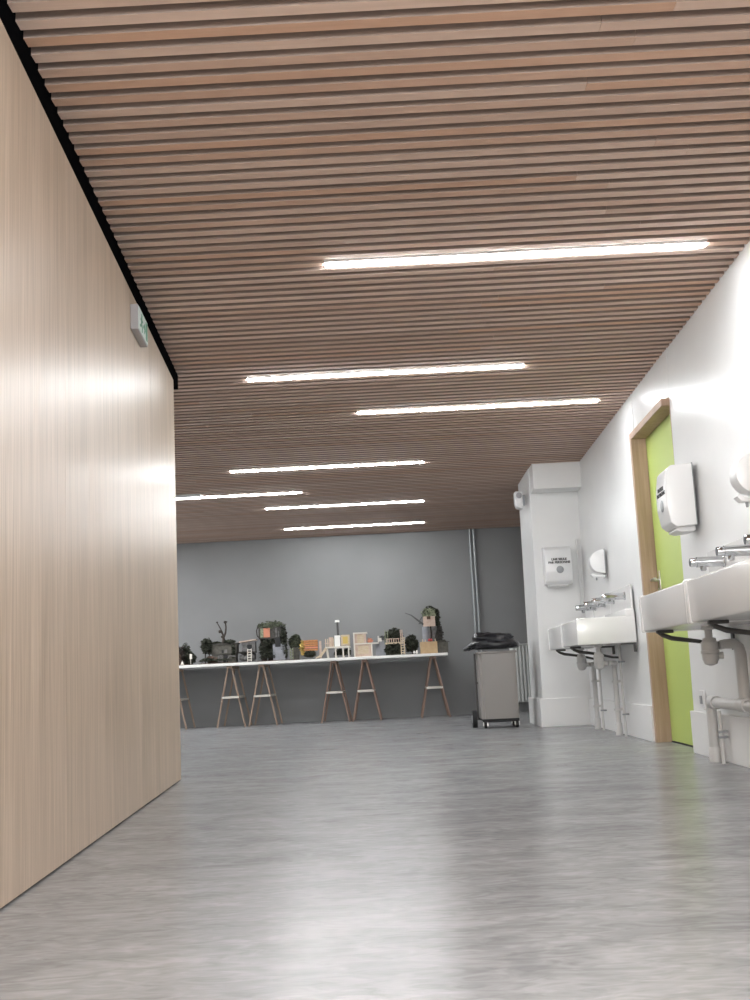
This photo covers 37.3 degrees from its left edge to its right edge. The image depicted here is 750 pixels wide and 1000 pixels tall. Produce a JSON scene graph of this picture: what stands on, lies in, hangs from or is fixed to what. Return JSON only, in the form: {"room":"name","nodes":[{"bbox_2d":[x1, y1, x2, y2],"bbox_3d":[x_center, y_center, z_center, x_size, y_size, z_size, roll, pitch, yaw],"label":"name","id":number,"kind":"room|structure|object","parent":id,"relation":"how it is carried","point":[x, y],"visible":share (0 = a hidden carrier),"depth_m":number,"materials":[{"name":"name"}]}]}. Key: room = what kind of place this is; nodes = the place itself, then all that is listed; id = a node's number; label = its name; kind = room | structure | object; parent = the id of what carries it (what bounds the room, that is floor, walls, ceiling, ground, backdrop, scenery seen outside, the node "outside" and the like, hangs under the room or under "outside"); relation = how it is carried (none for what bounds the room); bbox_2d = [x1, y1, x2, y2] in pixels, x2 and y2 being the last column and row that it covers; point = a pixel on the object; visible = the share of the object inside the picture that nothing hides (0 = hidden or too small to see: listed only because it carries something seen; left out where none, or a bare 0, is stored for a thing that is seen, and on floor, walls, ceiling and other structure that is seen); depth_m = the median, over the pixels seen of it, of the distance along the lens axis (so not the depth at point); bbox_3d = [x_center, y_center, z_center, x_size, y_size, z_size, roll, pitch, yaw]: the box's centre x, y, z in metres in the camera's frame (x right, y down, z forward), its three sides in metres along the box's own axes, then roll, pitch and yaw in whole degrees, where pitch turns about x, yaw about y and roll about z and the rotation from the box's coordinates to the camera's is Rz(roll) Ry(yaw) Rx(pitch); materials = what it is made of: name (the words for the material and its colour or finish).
{"room":"art classroom","nodes":[
{"label":"art classroom","id":0,"kind":"room"},
{"bbox_2d":[0,0,180,908],"bbox_3d":[-2.426,-0.320,1.865,3.738,2.475,9.680,-3,-9,1],"label":"wall","id":1,"kind":"structure","parent":0,"point":[90,691],"depth_m":3.63,"materials":[{"name":"beige wood"}]},
{"bbox_2d":[130,304,147,346],"bbox_3d":[-1.098,-0.811,5.180,0.039,0.118,0.285,-2,-9,-3],"label":"exit sign","id":2,"kind":"object","parent":1,"relation":"attached to","point":[138,323],"visible":1,"depth_m":5.09,"materials":[{"name":"grey"}]},
{"bbox_2d":[177,526,528,727],"bbox_3d":[-0.378,1.621,14.634,7.700,2.500,0.150,-3,-9,1],"label":"wall","id":3,"kind":"structure","parent":0,"point":[368,583],"depth_m":14.59,"materials":[{"name":"grey paint"}]},
{"bbox_2d":[468,529,477,651],"bbox_3d":[1.304,1.539,14.500,0.039,2.460,0.068,-3,-9,1],"label":"riser pipe","id":4,"kind":"object","parent":3,"relation":"attached to","point":[469,530],"visible":0.61,"depth_m":14.55,"materials":[{"name":"grey metal"}]},
{"bbox_2d":[472,529,481,651],"bbox_3d":[1.354,1.536,14.499,0.039,2.460,0.068,-3,-9,1],"label":"riser pipe","id":5,"kind":"object","parent":3,"relation":"attached to","point":[473,530],"visible":0.56,"depth_m":14.55,"materials":[{"name":"grey metal"}]},
{"bbox_2d":[509,643,530,701],"bbox_3d":[2.227,2.214,14.327,0.954,0.745,0.157,-3,-9,1],"label":"radiator","id":6,"kind":"object","parent":3,"relation":"attached to","point":[522,659],"visible":0.09,"depth_m":14.28,"materials":[{"name":"white metal"}]},
{"bbox_2d":[0,711,749,999],"bbox_3d":[-0.451,1.498,5.645,7.600,0.100,18.000,-3,-9,1],"label":"floor","id":7,"kind":"structure","parent":0,"point":[442,857],"depth_m":2.86,"materials":[{"name":"grey concrete"}]},
{"bbox_2d":[179,669,195,729],"bbox_3d":[-2.513,2.518,14.049,0.368,0.750,0.670,-3,-9,1],"label":"trestle","id":8,"kind":"object","parent":7,"relation":"on","point":[181,670],"visible":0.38,"depth_m":14.28,"materials":[{"name":"beige wood"}]},
{"bbox_2d":[216,666,251,727],"bbox_3d":[-1.784,2.481,14.040,0.368,0.750,0.670,-3,-9,1],"label":"trestle","id":9,"kind":"object","parent":7,"relation":"on","point":[227,667],"visible":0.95,"depth_m":13.79,"materials":[{"name":"beige wood"}]},
{"bbox_2d":[248,664,282,726],"bbox_3d":[-1.390,2.461,14.035,0.368,0.750,0.670,-3,-9,1],"label":"trestle","id":10,"kind":"object","parent":7,"relation":"on","point":[264,666],"visible":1,"depth_m":13.79,"materials":[{"name":"beige wood"}]},
{"bbox_2d":[321,661,352,722],"bbox_3d":[-0.495,2.416,14.023,0.368,0.750,0.670,-3,-9,1],"label":"trestle","id":11,"kind":"object","parent":7,"relation":"on","point":[335,663],"visible":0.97,"depth_m":13.78,"materials":[{"name":"brown wood"}]},
{"bbox_2d":[179,657,348,668],"bbox_3d":[-1.595,2.083,14.099,2.537,0.034,0.730,-3,-9,1],"label":"board","id":12,"kind":"object","parent":11,"relation":"on","point":[345,658],"visible":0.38,"depth_m":13.74,"materials":[{"name":"white wood"}]},
{"bbox_2d":[179,643,196,665],"bbox_3d":[-2.387,1.947,14.072,0.284,0.301,0.302,-3,-9,1],"label":"model","id":13,"kind":"object","parent":12,"relation":"on","point":[186,656],"visible":0.94,"depth_m":14.01},
{"bbox_2d":[198,621,239,664],"bbox_3d":[-1.979,1.804,14.065,0.490,0.542,0.369,-3,-9,1],"label":"model","id":14,"kind":"object","parent":12,"relation":"on","point":[226,651],"visible":1,"depth_m":13.99},
{"bbox_2d":[238,639,256,662],"bbox_3d":[-1.610,1.913,14.061,0.227,0.288,0.302,-3,-9,1],"label":"model","id":15,"kind":"object","parent":12,"relation":"on","point":[249,648],"visible":0.99,"depth_m":13.99},
{"bbox_2d":[256,620,288,661],"bbox_3d":[-1.291,1.784,14.075,0.408,0.518,0.328,-3,-9,1],"label":"model","id":16,"kind":"object","parent":12,"relation":"on","point":[274,650],"visible":1,"depth_m":13.99},
{"bbox_2d":[288,634,301,659],"bbox_3d":[-1.022,1.862,14.072,0.191,0.338,0.308,-3,-9,1],"label":"model","id":17,"kind":"object","parent":12,"relation":"on","point":[294,642],"visible":0.96,"depth_m":14.13},
{"bbox_2d":[299,640,317,659],"bbox_3d":[-0.838,1.893,14.048,0.248,0.252,0.277,-3,-9,1],"label":"model","id":18,"kind":"object","parent":12,"relation":"on","point":[310,646],"visible":1,"depth_m":13.96},
{"bbox_2d":[316,620,350,658],"bbox_3d":[-0.525,1.763,14.062,0.454,0.481,0.277,-3,-9,1],"label":"model","id":19,"kind":"object","parent":12,"relation":"on","point":[345,639],"visible":0.98,"depth_m":13.97},
{"bbox_2d":[334,648,350,655],"bbox_3d":[-0.410,1.924,14.056,0.236,0.098,0.169,-3,-9,1],"label":"model","id":20,"kind":"object","parent":19,"relation":"on","point":[342,651],"depth_m":14.00,"materials":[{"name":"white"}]},
{"bbox_2d":[352,659,382,721],"bbox_3d":[-0.108,2.396,14.018,0.368,0.750,0.670,-3,-9,1],"label":"trestle","id":21,"kind":"object","parent":7,"relation":"on","point":[359,690],"visible":1,"depth_m":13.76,"materials":[{"name":"brown wood"}]},
{"bbox_2d":[420,656,450,717],"bbox_3d":[0.743,2.353,14.007,0.368,0.750,0.670,-3,-9,1],"label":"trestle","id":22,"kind":"object","parent":7,"relation":"on","point":[441,687],"visible":1,"depth_m":13.75,"materials":[{"name":"brown wood"}]},
{"bbox_2d":[348,653,447,660],"bbox_3d":[0.290,1.988,14.075,1.233,0.034,0.730,-3,-9,1],"label":"board","id":23,"kind":"object","parent":22,"relation":"on","point":[427,654],"visible":1,"depth_m":13.72,"materials":[{"name":"white wood"}]},
{"bbox_2d":[353,632,378,656],"bbox_3d":[-0.112,1.829,14.043,0.328,0.307,0.277,-3,-9,1],"label":"model","id":24,"kind":"object","parent":23,"relation":"on","point":[361,648],"visible":0.97,"depth_m":13.95},
{"bbox_2d":[375,636,385,655],"bbox_3d":[0.071,1.841,14.035,0.145,0.263,0.206,-3,-9,1],"label":"model","id":25,"kind":"object","parent":23,"relation":"on","point":[380,647],"visible":0.96,"depth_m":13.98},
{"bbox_2d":[384,627,404,654],"bbox_3d":[0.237,1.788,14.036,0.273,0.353,0.289,-3,-9,1],"label":"model","id":26,"kind":"object","parent":23,"relation":"on","point":[394,646],"visible":1,"depth_m":13.94},
{"bbox_2d":[403,634,418,653],"bbox_3d":[0.459,1.824,14.036,0.202,0.260,0.237,-3,-9,1],"label":"model","id":27,"kind":"object","parent":23,"relation":"on","point":[411,643],"visible":1,"depth_m":14.02},
{"bbox_2d":[405,606,449,653],"bbox_3d":[0.663,1.637,14.044,0.545,0.611,0.252,-3,-9,1],"label":"model","id":28,"kind":"object","parent":23,"relation":"on","point":[434,643],"visible":1,"depth_m":13.98},
{"bbox_2d":[472,650,519,727],"bbox_3d":[1.137,1.807,10.606,0.439,0.712,0.416,-3,-9,1],"label":"waste bin","id":29,"kind":"object","parent":7,"relation":"on","point":[496,678],"visible":1,"depth_m":10.43,"materials":[{"name":"grey plastic"}]},
{"bbox_2d":[463,632,519,651],"bbox_3d":[1.115,1.357,10.685,0.534,0.174,0.526,-3,-9,1],"label":"bag","id":30,"kind":"object","parent":29,"relation":"on","point":[487,640],"visible":1,"depth_m":10.48,"materials":[{"name":"black plastic"}]},
{"bbox_2d":[518,461,590,698],"bbox_3d":[1.799,0.885,10.649,0.615,2.480,1.140,-3,-9,1],"label":"wall pier","id":31,"kind":"object","parent":7,"relation":"on","point":[549,517],"visible":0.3,"depth_m":10.34,"materials":[{"name":"white paint"}]},
{"bbox_2d":[513,491,524,509],"bbox_3d":[1.397,0.007,10.718,0.098,0.168,0.157,-3,-9,1],"label":"sensor","id":32,"kind":"object","parent":31,"relation":"attached to","point":[519,499],"visible":1,"depth_m":10.66,"materials":[{"name":"white plastic"}]},
{"bbox_2d":[542,546,572,587],"bbox_3d":[1.689,0.618,10.276,0.251,0.383,0.164,-3,-9,1],"label":"paper towel dispenser","id":33,"kind":"object","parent":31,"relation":"attached to","point":[557,561],"visible":1,"depth_m":10.21,"materials":[{"name":"white plastic"}]},
{"bbox_2d":[528,696,590,726],"bbox_3d":[1.753,2.006,10.591,0.458,0.255,0.942,-3,-9,1],"label":"baseboard","id":34,"kind":"object","parent":31,"relation":"attached to","point":[570,711],"visible":0.92,"depth_m":10.13,"materials":[{"name":"white paint"}]},
{"bbox_2d":[575,539,582,612],"bbox_3d":[1.899,0.705,10.316,0.024,0.680,0.024,-3,-9,2],"label":"conduit pipe","id":35,"kind":"object","parent":31,"relation":"attached to","point":[576,540],"visible":0.78,"depth_m":10.31,"materials":[{"name":"white paint"}]},
{"bbox_2d":[705,639,749,761],"bbox_3d":[1.680,0.897,4.807,0.145,0.615,2.083,-3,-9,2],"label":"pipe","id":36,"kind":"object","parent":7,"relation":"on","point":[742,704],"visible":0.99,"depth_m":5.22,"materials":[{"name":"grey plastic"}]},
{"bbox_2d":[7,0,749,543],"bbox_3d":[-0.573,-1.017,6.050,7.600,0.200,18.000,-3,-9,1],"label":"ceiling","id":37,"kind":"structure","parent":0,"point":[229,150],"depth_m":4.59,"materials":[{"name":"wood slats"},{"name":"black felt"}]},
{"bbox_2d":[176,494,201,497],"bbox_3d":[-1.837,-0.051,10.952,0.256,0.029,0.212,-3,-9,1],"label":"ceiling light","id":38,"kind":"object","parent":37,"relation":"attached to","point":[187,495],"visible":0.77,"depth_m":10.93,"materials":[{"name":"white plastic"}]},
{"bbox_2d":[176,491,301,499],"bbox_3d":[-1.607,-0.055,11.227,1.734,0.057,0.047,-3,-9,1],"label":"light strip","id":39,"kind":"object","parent":37,"relation":"attached to","point":[297,492],"visible":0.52,"depth_m":11.20,"materials":[{"name":"grey plastic"}]},
{"bbox_2d":[230,461,423,472],"bbox_3d":[-0.433,-0.318,9.943,1.734,0.057,0.047,-3,-9,1],"label":"light strip","id":40,"kind":"object","parent":37,"relation":"attached to","point":[404,462],"visible":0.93,"depth_m":9.92,"materials":[{"name":"grey plastic"}]},
{"bbox_2d":[265,500,423,509],"bbox_3d":[-0.335,0.031,12.142,1.730,0.057,0.047,-3,-9,1],"label":"light strip","id":41,"kind":"object","parent":37,"relation":"attached to","point":[410,500],"visible":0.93,"depth_m":12.12,"materials":[{"name":"grey plastic"}]},
{"bbox_2d":[285,522,423,529],"bbox_3d":[-0.261,0.299,13.833,1.741,0.057,0.047,-3,-9,1],"label":"light strip","id":42,"kind":"object","parent":37,"relation":"attached to","point":[404,522],"visible":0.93,"depth_m":13.81,"materials":[{"name":"grey plastic"}]},
{"bbox_2d":[247,363,523,381],"bbox_3d":[0.064,-0.820,6.974,1.739,0.057,0.047,-3,-9,1],"label":"light strip","id":43,"kind":"object","parent":37,"relation":"attached to","point":[512,365],"visible":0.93,"depth_m":6.95,"materials":[{"name":"grey plastic"}]},
{"bbox_2d":[357,399,598,413],"bbox_3d":[0.736,-0.690,7.981,1.733,0.057,0.047,-3,-9,1],"label":"light strip","id":44,"kind":"object","parent":37,"relation":"attached to","point":[579,400],"visible":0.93,"depth_m":7.96,"materials":[{"name":"grey plastic"}]},
{"bbox_2d":[324,239,707,266],"bbox_3d":[0.641,-1.148,5.105,1.755,0.057,0.047,-3,-9,1],"label":"light strip","id":45,"kind":"object","parent":37,"relation":"attached to","point":[685,243],"visible":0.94,"depth_m":5.08,"materials":[{"name":"grey plastic"}]},
{"bbox_2d":[578,241,749,716],"bbox_3d":[1.874,-0.250,3.677,0.385,2.500,13.467,-3,-9,2],"label":"wall","id":46,"kind":"structure","parent":0,"point":[704,372],"depth_m":6.23,"materials":[{"name":"white paint"}]},
{"bbox_2d":[547,616,614,669],"bbox_3d":[1.700,1.199,9.206,0.420,0.424,0.867,-3,-9,2],"label":"washbasin","id":47,"kind":"object","parent":46,"relation":"attached to","point":[554,634],"visible":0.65,"depth_m":9.17,"materials":[{"name":"white ceramic"}]},
{"bbox_2d":[548,616,604,649],"bbox_3d":[1.697,1.108,9.220,0.416,0.238,0.866,-3,-9,2],"label":"basin","id":48,"kind":"object","parent":47,"relation":"in","point":[554,634],"depth_m":9.22,"materials":[{"name":"white ceramic"}]},
{"bbox_2d":[589,662,600,728],"bbox_3d":[1.853,1.638,9.292,0.077,0.560,0.368,-5,-9,12],"label":"drain pipe","id":49,"kind":"object","parent":46,"relation":"attached to","point":[594,680],"visible":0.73,"depth_m":9.42,"materials":[{"name":"grey plastic"}]},
{"bbox_2d":[588,549,605,579],"bbox_3d":[1.812,0.531,9.075,0.122,0.250,0.118,-3,-9,2],"label":"soap dispenser","id":50,"kind":"object","parent":46,"relation":"attached to","point":[596,562],"visible":1,"depth_m":9.03,"materials":[{"name":"white plastic"}]},
{"bbox_2d":[560,608,636,669],"bbox_3d":[1.668,1.061,8.337,0.420,0.424,0.867,-3,-9,2],"label":"washbasin","id":51,"kind":"object","parent":46,"relation":"attached to","point":[618,627],"visible":0.98,"depth_m":7.93,"materials":[{"name":"white ceramic"}]},
{"bbox_2d":[561,608,633,646],"bbox_3d":[1.666,0.969,8.352,0.416,0.238,0.866,-3,-9,2],"label":"basin","id":52,"kind":"object","parent":51,"relation":"in","point":[615,628],"depth_m":7.93,"materials":[{"name":"white ceramic"}]},
{"bbox_2d":[593,597,610,617],"bbox_3d":[1.888,0.890,9.234,0.014,0.171,0.848,-3,-9,2],"label":"backsplash","id":53,"kind":"structure","parent":46,"relation":"attached to","point":[600,611],"depth_m":9.19,"materials":[{"name":"white ceramic"}]},
{"bbox_2d":[575,605,595,612],"bbox_3d":[1.802,0.928,9.498,0.174,0.076,0.062,-3,-9,2],"label":"tap","id":54,"kind":"object","parent":53,"relation":"attached to","point":[578,607],"visible":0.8,"depth_m":9.48,"materials":[{"name":"silver metal"}]},
{"bbox_2d":[583,601,605,609],"bbox_3d":[1.785,0.856,9.044,0.174,0.076,0.062,-3,-9,2],"label":"tap","id":55,"kind":"object","parent":53,"relation":"attached to","point":[588,604],"visible":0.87,"depth_m":9.02,"materials":[{"name":"silver metal"}]},
{"bbox_2d":[598,670,606,729],"bbox_3d":[1.887,1.568,9.231,0.047,0.676,0.032,-3,-9,2],"label":"pipe","id":56,"kind":"object","parent":46,"relation":"attached to","point":[599,671],"visible":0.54,"depth_m":9.21,"materials":[{"name":"grey plastic"}]},
{"bbox_2d":[607,660,622,734],"bbox_3d":[1.821,1.490,8.363,0.080,0.560,0.257,-6,-10,17],"label":"drain pipe","id":57,"kind":"object","parent":46,"relation":"attached to","point":[619,728],"visible":0.87,"depth_m":8.43,"materials":[{"name":"grey plastic"}]},
{"bbox_2d":[610,584,632,612],"bbox_3d":[1.858,0.757,8.398,0.014,0.171,0.838,-3,-9,2],"label":"backsplash","id":58,"kind":"structure","parent":46,"relation":"attached to","point":[619,605],"depth_m":8.22,"materials":[{"name":"white ceramic"}]},
{"bbox_2d":[591,597,614,606],"bbox_3d":[1.770,0.790,8.630,0.174,0.076,0.062,-3,-9,2],"label":"tap","id":59,"kind":"object","parent":58,"relation":"attached to","point":[598,601],"visible":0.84,"depth_m":8.61,"materials":[{"name":"silver metal"}]},
{"bbox_2d":[601,592,625,602],"bbox_3d":[1.754,0.718,8.176,0.174,0.076,0.062,-3,-9,2],"label":"tap","id":60,"kind":"object","parent":58,"relation":"attached to","point":[610,597],"visible":1,"depth_m":8.16,"materials":[{"name":"silver metal"}]},
{"bbox_2d":[589,698,654,741],"bbox_3d":[1.919,1.718,8.804,0.022,0.240,2.714,-3,-9,2],"label":"baseboard","id":61,"kind":"structure","parent":46,"relation":"attached to","point":[640,721],"depth_m":8.14,"materials":[{"name":"white paint"}]},
{"bbox_2d":[617,644,628,735],"bbox_3d":[1.851,1.414,8.264,0.047,0.676,0.032,-3,-9,2],"label":"pipe","id":62,"kind":"object","parent":46,"relation":"attached to","point":[620,662],"visible":1,"depth_m":8.26,"materials":[{"name":"grey plastic"}]},
{"bbox_2d":[629,398,693,746],"bbox_3d":[1.883,0.495,7.083,0.146,2.111,1.064,-3,-9,2],"label":"door","id":63,"kind":"structure","parent":46,"relation":"in","point":[651,440],"depth_m":7.42,"materials":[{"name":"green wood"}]},
{"bbox_2d":[656,462,697,535],"bbox_3d":[1.690,0.002,6.254,0.164,0.383,0.251,-3,-9,2],"label":"paper towel dispenser","id":64,"kind":"object","parent":46,"relation":"attached to","point":[675,490],"visible":1,"depth_m":6.14,"materials":[{"name":"white plastic"}]},
{"bbox_2d":[639,580,749,665],"bbox_3d":[1.561,0.566,5.228,0.420,0.424,0.982,-3,-9,2],"label":"washbasin","id":65,"kind":"object","parent":46,"relation":"attached to","point":[662,611],"visible":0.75,"depth_m":5.20,"materials":[{"name":"white ceramic"}]},
{"bbox_2d":[640,582,749,631],"bbox_3d":[1.559,0.475,5.243,0.416,0.238,0.981,-3,-9,2],"label":"basin","id":66,"kind":"object","parent":65,"relation":"in","point":[664,610],"depth_m":5.20,"materials":[{"name":"white ceramic"}]},
{"bbox_2d":[699,690,705,709],"bbox_3d":[1.817,1.109,6.166,0.020,0.105,0.080,-3,-9,2],"label":"wall socket","id":67,"kind":"object","parent":46,"relation":"attached to","point":[702,697],"visible":0.94,"depth_m":6.14,"materials":[{"name":"white plastic"}]},
{"bbox_2d":[685,559,749,634],"bbox_3d":[1.526,0.411,4.251,0.420,0.424,0.982,-3,-9,2],"label":"washbasin","id":68,"kind":"object","parent":46,"relation":"attached to","point":[721,596],"visible":1,"depth_m":4.31,"materials":[{"name":"white ceramic"}]},
{"bbox_2d":[690,711,749,767],"bbox_3d":[1.666,0.581,1.657,0.022,0.240,9.625,-3,-9,2],"label":"baseboard","id":69,"kind":"structure","parent":46,"relation":"attached to","point":[737,746],"depth_m":5.62,"materials":[{"name":"white paint"}]},
{"bbox_2d":[717,711,728,763],"bbox_3d":[1.771,1.206,5.645,0.047,0.262,0.032,-3,-9,2],"label":"pipe","id":70,"kind":"object","parent":46,"relation":"attached to","point":[721,731],"visible":1,"depth_m":5.63,"materials":[{"name":"grey plastic"}]},
{"bbox_2d":[707,538,749,572],"bbox_3d":[1.737,0.203,4.894,0.015,0.164,2.000,-3,-9,2],"label":"backsplash","id":71,"kind":"structure","parent":46,"relation":"attached to","point":[738,559],"depth_m":5.44,"materials":[{"name":"white ceramic"}]},
{"bbox_2d":[689,556,725,570],"bbox_3d":[1.666,0.317,5.567,0.174,0.076,0.062,-3,-9,2],"label":"tap","id":72,"kind":"object","parent":71,"relation":"attached to","point":[703,563],"visible":0.96,"depth_m":5.55,"materials":[{"name":"silver metal"}]},
{"bbox_2d":[715,544,749,560],"bbox_3d":[1.648,0.238,5.074,0.174,0.076,0.062,-3,-9,2],"label":"tap","id":73,"kind":"object","parent":71,"relation":"attached to","point":[730,551],"visible":1,"depth_m":5.05,"materials":[{"name":"silver metal"}]},
{"bbox_2d":[743,534,749,544],"bbox_3d":[1.632,0.169,4.640,0.174,0.076,0.062,-3,-9,2],"label":"tap","id":74,"kind":"object","parent":71,"relation":"attached to","point":[746,538],"visible":1,"depth_m":4.63,"materials":[{"name":"silver metal"}]},
{"bbox_2d":[729,453,749,506],"bbox_3d":[1.671,-0.091,4.994,0.123,0.250,0.118,-3,-9,2],"label":"soap dispenser","id":75,"kind":"object","parent":46,"relation":"attached to","point":[739,475],"visible":1,"depth_m":4.95,"materials":[{"name":"white plastic"}]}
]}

